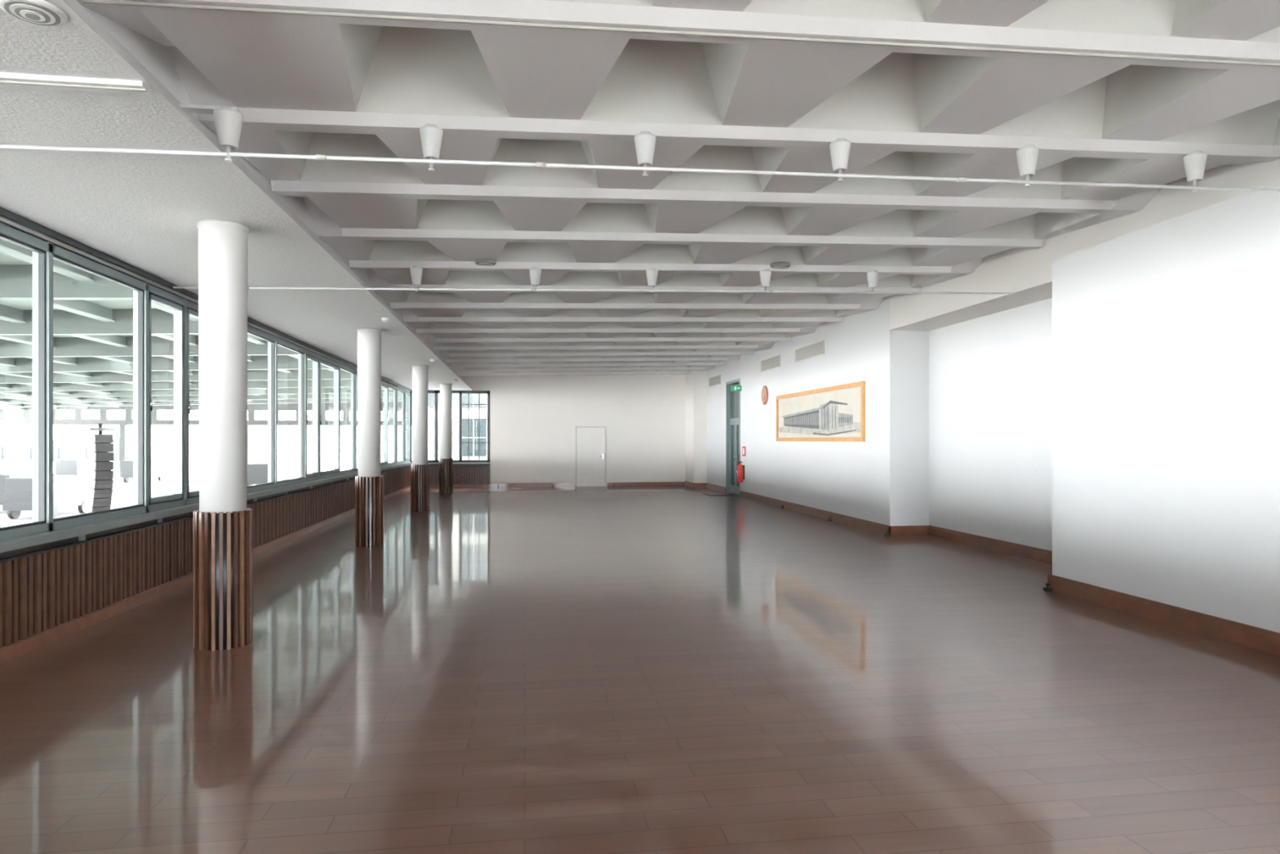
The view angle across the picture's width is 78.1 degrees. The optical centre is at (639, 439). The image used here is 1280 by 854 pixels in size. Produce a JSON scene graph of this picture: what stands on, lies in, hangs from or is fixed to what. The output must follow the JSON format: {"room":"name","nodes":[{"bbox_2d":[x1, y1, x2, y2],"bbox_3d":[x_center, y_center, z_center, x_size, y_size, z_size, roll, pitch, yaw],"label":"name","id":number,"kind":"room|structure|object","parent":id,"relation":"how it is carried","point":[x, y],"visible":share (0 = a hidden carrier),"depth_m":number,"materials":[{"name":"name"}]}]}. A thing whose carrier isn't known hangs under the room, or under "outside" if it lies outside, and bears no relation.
{"room":"empty hall","nodes":[
{"label":"empty hall","id":0,"kind":"room"},
{"bbox_2d":[0,464,410,558],"bbox_3d":[-5.633,-0.750,11.305,0.315,4.700,30.600,0,0,-8],"label":"wall","id":1,"kind":"structure","parent":0,"point":[34,548],"depth_m":7.39,"materials":[{"name":"brown wood"}]},
{"bbox_2d":[0,206,191,541],"bbox_3d":[-4.749,-0.470,6.022,0.180,2.420,5.910,0,0,-8],"label":"window","id":2,"kind":"structure","parent":1,"relation":"in","point":[46,244],"depth_m":6.76,"materials":[{"name":"metal"}]},
{"bbox_2d":[0,465,410,648],"bbox_3d":[-5.444,1.140,11.307,0.060,0.720,30.550,0,0,-8],"label":"wood paneling","id":3,"kind":"structure","parent":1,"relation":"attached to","point":[41,590],"depth_m":7.28,"materials":[{"name":"brown wood"}]},
{"bbox_2d":[0,484,489,664],"bbox_3d":[-4.185,1.550,11.527,2.615,0.100,30.620,0,0,-8],"label":"baseboard","id":4,"kind":"structure","parent":1,"relation":"attached to","point":[20,647],"depth_m":7.34,"materials":[{"name":"brown wood"}]},
{"bbox_2d":[0,462,489,552],"bbox_3d":[-4.298,0.772,11.591,2.800,0.065,30.780,0,0,-8],"label":"window sill","id":5,"kind":"structure","parent":1,"relation":"attached to","point":[10,544],"depth_m":7.42,"materials":[{"name":"metal"}]},
{"bbox_2d":[173,292,323,505],"bbox_3d":[-5.598,-0.470,11.841,0.180,2.420,5.910,0,0,-8],"label":"window","id":6,"kind":"structure","parent":1,"relation":"in","point":[305,351],"depth_m":12.17,"materials":[{"name":"metal"}]},
{"bbox_2d":[312,350,357,479],"bbox_3d":[-6.447,-0.470,17.659,0.180,2.420,5.910,0,0,-8],"label":"window","id":7,"kind":"structure","parent":1,"relation":"in","point":[327,359],"depth_m":16.30,"materials":[{"name":"metal"}]},
{"bbox_2d":[381,376,412,467],"bbox_3d":[-7.296,-0.470,23.478,0.180,2.420,5.910,0,0,-8],"label":"window","id":8,"kind":"structure","parent":1,"relation":"in","point":[386,384],"depth_m":23.81,"materials":[{"name":"metal"}]},
{"bbox_2d":[406,391,410,462],"bbox_3d":[-7.726,-0.470,26.431,0.180,2.420,0.134,0,0,-8],"label":"window","id":9,"kind":"structure","parent":1,"relation":"in","point":[410,391],"depth_m":26.37,"materials":[{"name":"metal"}]},
{"bbox_2d":[213,105,243,162],"bbox_3d":[-2.414,-1.787,4.630,0.155,0.305,0.155,0,0,-8],"label":"ceiling lamp","id":10,"kind":"object","parent":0,"point":[228,122],"depth_m":4.58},
{"bbox_2d":[409,266,422,291],"bbox_3d":[-2.754,-1.985,9.734,0.155,0.305,0.155,0,0,-8],"label":"ceiling lamp","id":11,"kind":"object","parent":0,"point":[416,273],"depth_m":9.68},
{"bbox_2d":[419,123,443,172],"bbox_3d":[-1.432,-2.000,5.420,0.155,0.305,0.155,0,0,-8],"label":"ceiling lamp","id":12,"kind":"object","parent":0,"point":[431,135],"depth_m":5.37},
{"bbox_2d":[528,266,541,292],"bbox_3d":[-1.319,-2.017,9.944,0.155,0.305,0.155,0,0,-8],"label":"ceiling lamp","id":13,"kind":"object","parent":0,"point":[535,273],"depth_m":9.89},
{"bbox_2d":[427,373,685,486],"bbox_3d":[-3.203,-0.750,27.223,9.720,4.700,0.200,0,0,-8],"label":"wall","id":14,"kind":"structure","parent":0,"point":[534,420],"depth_m":27.27,"materials":[{"name":"beige paint"}]},
{"bbox_2d":[408,390,489,462],"bbox_3d":[-6.436,-0.460,26.726,2.680,2.440,0.110,0,0,-8],"label":"window","id":15,"kind":"structure","parent":14,"relation":"in","point":[436,392],"depth_m":26.73,"materials":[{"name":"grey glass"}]},
{"bbox_2d":[429,465,489,484],"bbox_3d":[-6.364,1.183,26.651,2.540,0.635,0.060,0,0,-8],"label":"radiator cover","id":16,"kind":"object","parent":14,"relation":"attached to","point":[429,465],"visible":0.62,"depth_m":26.71,"materials":[{"name":"brown wood"}]},
{"bbox_2d":[489,481,684,487],"bbox_3d":[-1.747,1.535,27.319,6.770,0.130,0.030,0,0,-8],"label":"baseboard","id":17,"kind":"structure","parent":14,"relation":"attached to","point":[643,483],"depth_m":27.21,"materials":[{"name":"brown wood"}]},
{"bbox_2d":[575,426,606,486],"bbox_3d":[-1.694,0.560,27.301,1.070,2.080,0.080,0,0,-8],"label":"door","id":18,"kind":"structure","parent":14,"relation":"in","point":[590,441],"depth_m":27.32,"materials":[{"name":"white metal"}]},
{"bbox_2d":[166,286,1013,293],"bbox_3d":[-0.203,-1.740,9.187,9.850,0.221,0.032,0,0,-8],"label":"conduit","id":19,"kind":"object","parent":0,"point":[248,287],"depth_m":9.15,"materials":[{"name":"white metal"}]},
{"bbox_2d":[0,485,1279,853],"bbox_3d":[-0.199,1.700,12.098,11.100,0.200,30.800,0,0,-8],"label":"floor","id":20,"kind":"structure","parent":0,"point":[601,669],"depth_m":4.83,"materials":[{"name":"brown wood"}]},
{"bbox_2d":[193,219,253,650],"bbox_3d":[-3.268,-0.040,6.193,0.412,3.280,0.412,0,0,-8],"label":"column","id":21,"kind":"structure","parent":20,"relation":"on","point":[223,523],"depth_m":6.04,"materials":[{"name":"paint"}]},
{"bbox_2d":[355,328,383,546],"bbox_3d":[-4.117,-0.040,12.011,0.412,3.280,0.412,0,0,-8],"label":"column","id":22,"kind":"structure","parent":20,"relation":"on","point":[369,481],"depth_m":11.86,"materials":[{"name":"paint"}]},
{"bbox_2d":[410,364,429,511],"bbox_3d":[-4.966,-0.040,17.830,0.412,3.280,0.412,0,0,-8],"label":"column","id":23,"kind":"structure","parent":20,"relation":"on","point":[420,468],"depth_m":17.68,"materials":[{"name":"paint"}]},
{"bbox_2d":[439,383,453,493],"bbox_3d":[-5.815,-0.040,23.648,0.412,3.280,0.412,0,0,-8],"label":"column","id":24,"kind":"structure","parent":20,"relation":"on","point":[446,461],"depth_m":23.50,"materials":[{"name":"paint"}]},
{"bbox_2d":[702,493,732,496],"bbox_3d":[2.269,1.590,23.069,0.650,0.020,1.000,0,0,-8],"label":"door mat","id":25,"kind":"object","parent":20,"relation":"on","point":[708,494],"visible":1,"depth_m":22.98,"materials":[{"name":"black metal"}]},
{"bbox_2d":[1043,582,1052,591],"bbox_3d":[4.324,1.560,8.372,0.055,0.080,0.070,0,0,-8],"label":"socket","id":26,"kind":"object","parent":20,"relation":"on","point":[1046,588],"visible":1,"depth_m":8.36,"materials":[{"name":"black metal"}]},
{"bbox_2d":[0,0,1279,390],"bbox_3d":[-0.231,-2.490,11.628,11.300,1.620,32.670,0,0,-8],"label":"ceiling","id":27,"kind":"structure","parent":0,"point":[300,84],"depth_m":5.78,"materials":[{"name":"paint"}]},
{"bbox_2d":[0,0,67,26],"bbox_3d":[-2.369,-1.668,3.080,0.220,0.035,0.220,0,0,-8],"label":"ceiling speaker","id":28,"kind":"object","parent":27,"relation":"attached to","point":[41,12],"depth_m":3.06},
{"bbox_2d":[0,71,152,95],"bbox_3d":[-3.339,-1.667,3.596,2.030,0.037,0.100,0,0,-8],"label":"ceiling light","id":29,"kind":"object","parent":27,"relation":"attached to","point":[6,79],"depth_m":3.67,"materials":[{"name":"paint"}]},
{"bbox_2d":[178,103,241,114],"bbox_3d":[-2.513,-1.930,4.616,0.320,0.020,0.080,0,0,-8],"label":"bracket","id":30,"kind":"object","parent":27,"relation":"attached to","point":[190,108],"visible":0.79,"depth_m":4.58,"materials":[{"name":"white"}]},
{"bbox_2d":[381,317,390,322],"bbox_3d":[-3.511,-1.655,10.907,0.120,0.060,0.120,0,0,-8],"label":"smoke detector","id":31,"kind":"object","parent":27,"relation":"attached to","point":[383,319],"visible":1,"depth_m":10.87,"materials":[{"name":"white plastic"}]},
{"bbox_2d":[475,259,496,266],"bbox_3d":[-1.908,-2.191,9.757,0.258,0.050,0.258,0,0,-8],"label":"ceiling speaker","id":32,"kind":"object","parent":27,"relation":"attached to","point":[479,262],"depth_m":9.68},
{"bbox_2d":[770,261,790,268],"bbox_3d":[1.832,-2.274,10.302,0.258,0.050,0.258,0,0,-8],"label":"ceiling speaker","id":33,"kind":"object","parent":27,"relation":"attached to","point":[781,264],"depth_m":10.22},
{"bbox_2d":[0,144,1279,192],"bbox_3d":[0.159,-1.716,5.005,9.360,0.164,0.032,0,0,-8],"label":"conduit","id":34,"kind":"object","parent":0,"point":[317,157],"depth_m":4.94,"materials":[{"name":"white metal"}]},
{"bbox_2d":[634,131,656,177],"bbox_3d":[0.037,-2.033,5.634,0.155,0.305,0.155,0,0,-8],"label":"ceiling lamp","id":35,"kind":"object","parent":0,"point":[645,141],"depth_m":5.58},
{"bbox_2d":[645,267,657,293],"bbox_3d":[0.155,-2.050,10.159,0.155,0.305,0.155,0,0,-8],"label":"ceiling lamp","id":36,"kind":"object","parent":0,"point":[651,273],"depth_m":10.11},
{"bbox_2d":[82,0,1279,66],"bbox_3d":[1.358,-2.178,4.341,8.100,0.192,0.014,0,0,-8],"label":"beam","id":37,"kind":"structure","parent":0,"point":[91,2],"depth_m":4.15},
{"bbox_2d":[759,269,771,293],"bbox_3d":[1.649,-2.083,10.377,0.155,0.305,0.155,0,0,-8],"label":"ceiling lamp","id":38,"kind":"object","parent":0,"point":[765,275],"depth_m":10.33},
{"bbox_2d":[829,137,850,182],"bbox_3d":[1.482,-2.065,5.845,0.155,0.305,0.155,0,0,-8],"label":"ceiling lamp","id":39,"kind":"object","parent":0,"point":[840,148],"depth_m":5.80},
{"bbox_2d":[866,270,879,293],"bbox_3d":[3.124,-2.116,10.592,0.155,0.305,0.155,0,0,-8],"label":"ceiling lamp","id":40,"kind":"object","parent":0,"point":[873,276],"depth_m":10.54,"materials":[{"name":"white plastic"}]},
{"bbox_2d":[685,158,1279,632],"bbox_3d":[4.482,-0.750,12.781,1.440,4.700,30.800,0,0,-8],"label":"wall","id":41,"kind":"structure","parent":0,"point":[1115,414],"depth_m":7.92,"materials":[{"name":"white paint"}]},
{"bbox_2d":[709,374,720,386],"bbox_3d":[2.399,-1.900,25.362,0.030,0.280,1.500,0,0,-8],"label":"air vent","id":42,"kind":"object","parent":41,"relation":"in","point":[714,380],"visible":1,"depth_m":25.23,"materials":[{"name":"grey metal"}]},
{"bbox_2d":[725,377,740,496],"bbox_3d":[2.849,-0.075,23.179,0.270,3.350,1.550,0,0,-8],"label":"door","id":43,"kind":"structure","parent":41,"relation":"in","point":[732,397],"depth_m":23.59,"materials":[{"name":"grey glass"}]},
{"bbox_2d":[730,385,741,391],"bbox_3d":[2.710,-1.460,22.260,0.310,0.160,0.048,0,0,-8],"label":"exit sign","id":44,"kind":"object","parent":41,"relation":"attached to","point":[733,388],"visible":1,"depth_m":22.24,"materials":[{"name":"green plastic"}]},
{"bbox_2d":[736,461,744,482],"bbox_3d":[2.790,0.890,21.983,0.232,0.580,0.170,0,0,-8],"label":"fire extinguisher","id":45,"kind":"object","parent":41,"relation":"attached to","point":[740,468],"visible":1,"depth_m":21.93,"materials":[{"name":"red metal"}]},
{"bbox_2d":[742,446,745,456],"bbox_3d":[2.895,0.315,21.998,0.020,0.270,0.300,0,0,-8],"label":"notice","id":46,"kind":"object","parent":41,"relation":"attached to","point":[743,447],"visible":1,"depth_m":21.99,"materials":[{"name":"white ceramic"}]},
{"bbox_2d":[760,386,768,404],"bbox_3d":[3.158,-1.140,20.066,0.056,0.480,0.480,0,0,-8],"label":"wall clock","id":47,"kind":"object","parent":41,"relation":"attached to","point":[764,395],"depth_m":19.98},
{"bbox_2d":[760,355,780,371],"bbox_3d":[3.236,-1.900,19.623,0.030,0.280,1.500,0,0,-8],"label":"air vent","id":48,"kind":"object","parent":41,"relation":"in","point":[772,362],"visible":1,"depth_m":19.54,"materials":[{"name":"beige metal"}]},
{"bbox_2d":[795,340,824,361],"bbox_3d":[3.626,-1.900,16.951,0.030,0.280,1.700,0,0,-8],"label":"air vent","id":49,"kind":"object","parent":41,"relation":"in","point":[816,348],"visible":1,"depth_m":16.86,"materials":[{"name":"beige metal"}]},
{"bbox_2d":[776,381,865,441],"bbox_3d":[3.665,-0.515,16.613,0.050,1.090,4.940,0,0,-8],"label":"framed drawing","id":50,"kind":"object","parent":41,"relation":"attached to","point":[837,413],"visible":1,"depth_m":16.07,"materials":[{"name":"beige paper"}]},
{"bbox_2d":[684,480,1279,656],"bbox_3d":[4.343,1.518,12.761,1.220,0.165,30.600,0,0,-8],"label":"baseboard","id":51,"kind":"structure","parent":41,"relation":"attached to","point":[1243,634],"depth_m":7.83,"materials":[{"name":"brown wood"}]},
{"bbox_2d":[1016,144,1039,187],"bbox_3d":[2.976,-2.098,6.063,0.155,0.305,0.155,0,0,-8],"label":"ceiling lamp","id":52,"kind":"object","parent":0,"point":[1027,157],"depth_m":6.01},
{"bbox_2d":[1182,150,1207,191],"bbox_3d":[4.411,-2.130,6.272,0.155,0.305,0.155,0,0,-8],"label":"ceiling lamp","id":53,"kind":"object","parent":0,"point":[1194,163],"depth_m":6.23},
{"label":"outside","id":54,"kind":"structure","parent":0,"visible":0},
{"bbox_2d":[0,453,401,527],"bbox_3d":[-92.154,4.300,77.509,240.000,0.200,340.000,0,0,-8],"label":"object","id":55,"kind":"structure","parent":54,"point":[122,492],"depth_m":105.49,"materials":[{"name":"concrete"}]},
{"bbox_2d":[0,472,54,511],"bbox_3d":[-37.200,3.098,47.174,2.040,2.195,4.900,0,0,-8],"label":"van","id":56,"kind":"object","parent":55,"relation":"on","point":[8,474],"visible":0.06,"depth_m":45.32,"materials":[{"name":"white metal"}]},
{"bbox_2d":[2,475,88,519],"bbox_3d":[-32.664,3.098,43.794,2.040,2.195,4.900,0,0,-8],"label":"van","id":57,"kind":"object","parent":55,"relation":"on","point":[68,491],"visible":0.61,"depth_m":42.35,"materials":[{"name":"white metal"}]},
{"bbox_2d":[0,439,133,461],"bbox_3d":[-141.228,2.050,161.050,68.000,4.300,20.500,0,0,-8],"label":"hangar","id":58,"kind":"structure","parent":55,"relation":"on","point":[11,450],"depth_m":155.00,"materials":[{"name":"white"}]},
{"bbox_2d":[55,458,88,475],"bbox_3d":[-58.517,3.098,82.466,2.040,2.195,4.900,0,0,-8],"label":"van","id":59,"kind":"object","parent":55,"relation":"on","point":[71,466],"visible":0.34,"depth_m":80.14,"materials":[{"name":"white metal"}]},
{"bbox_2d":[84,422,115,512],"bbox_3d":[-12.565,1.909,18.728,1.395,4.617,1.600,0,0,-8],"label":"stack","id":60,"kind":"object","parent":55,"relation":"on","point":[101,455],"visible":0.7,"depth_m":18.27,"materials":[{"name":"black metal"}]},
{"bbox_2d":[121,459,165,482],"bbox_3d":[-50.024,3.098,79.663,2.040,2.195,4.900,0,0,-8],"label":"van","id":61,"kind":"object","parent":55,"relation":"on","point":[157,466],"visible":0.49,"depth_m":79.19,"materials":[{"name":"white metal"}]},
{"bbox_2d":[0,239,401,477],"bbox_3d":[-36.195,-0.850,23.319,55.700,10.100,136.600,0,0,-8],"label":"ceiling","id":62,"kind":"structure","parent":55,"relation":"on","point":[93,314],"depth_m":45.63,"materials":[{"name":"metal"}]},
{"bbox_2d":[247,462,288,485],"bbox_3d":[-32.170,3.098,68.120,2.040,2.195,4.900,0,0,-8],"label":"van","id":63,"kind":"object","parent":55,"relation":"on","point":[257,473],"visible":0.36,"depth_m":65.74,"materials":[{"name":"white metal"}]},
{"bbox_2d":[427,393,487,460],"bbox_3d":[-4.612,-1.100,37.153,10.400,10.600,5.140,0,0,-8],"label":"block","id":64,"kind":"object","parent":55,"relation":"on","point":[473,397],"visible":0.06,"depth_m":34.20,"materials":[{"name":"stone"}]}
]}

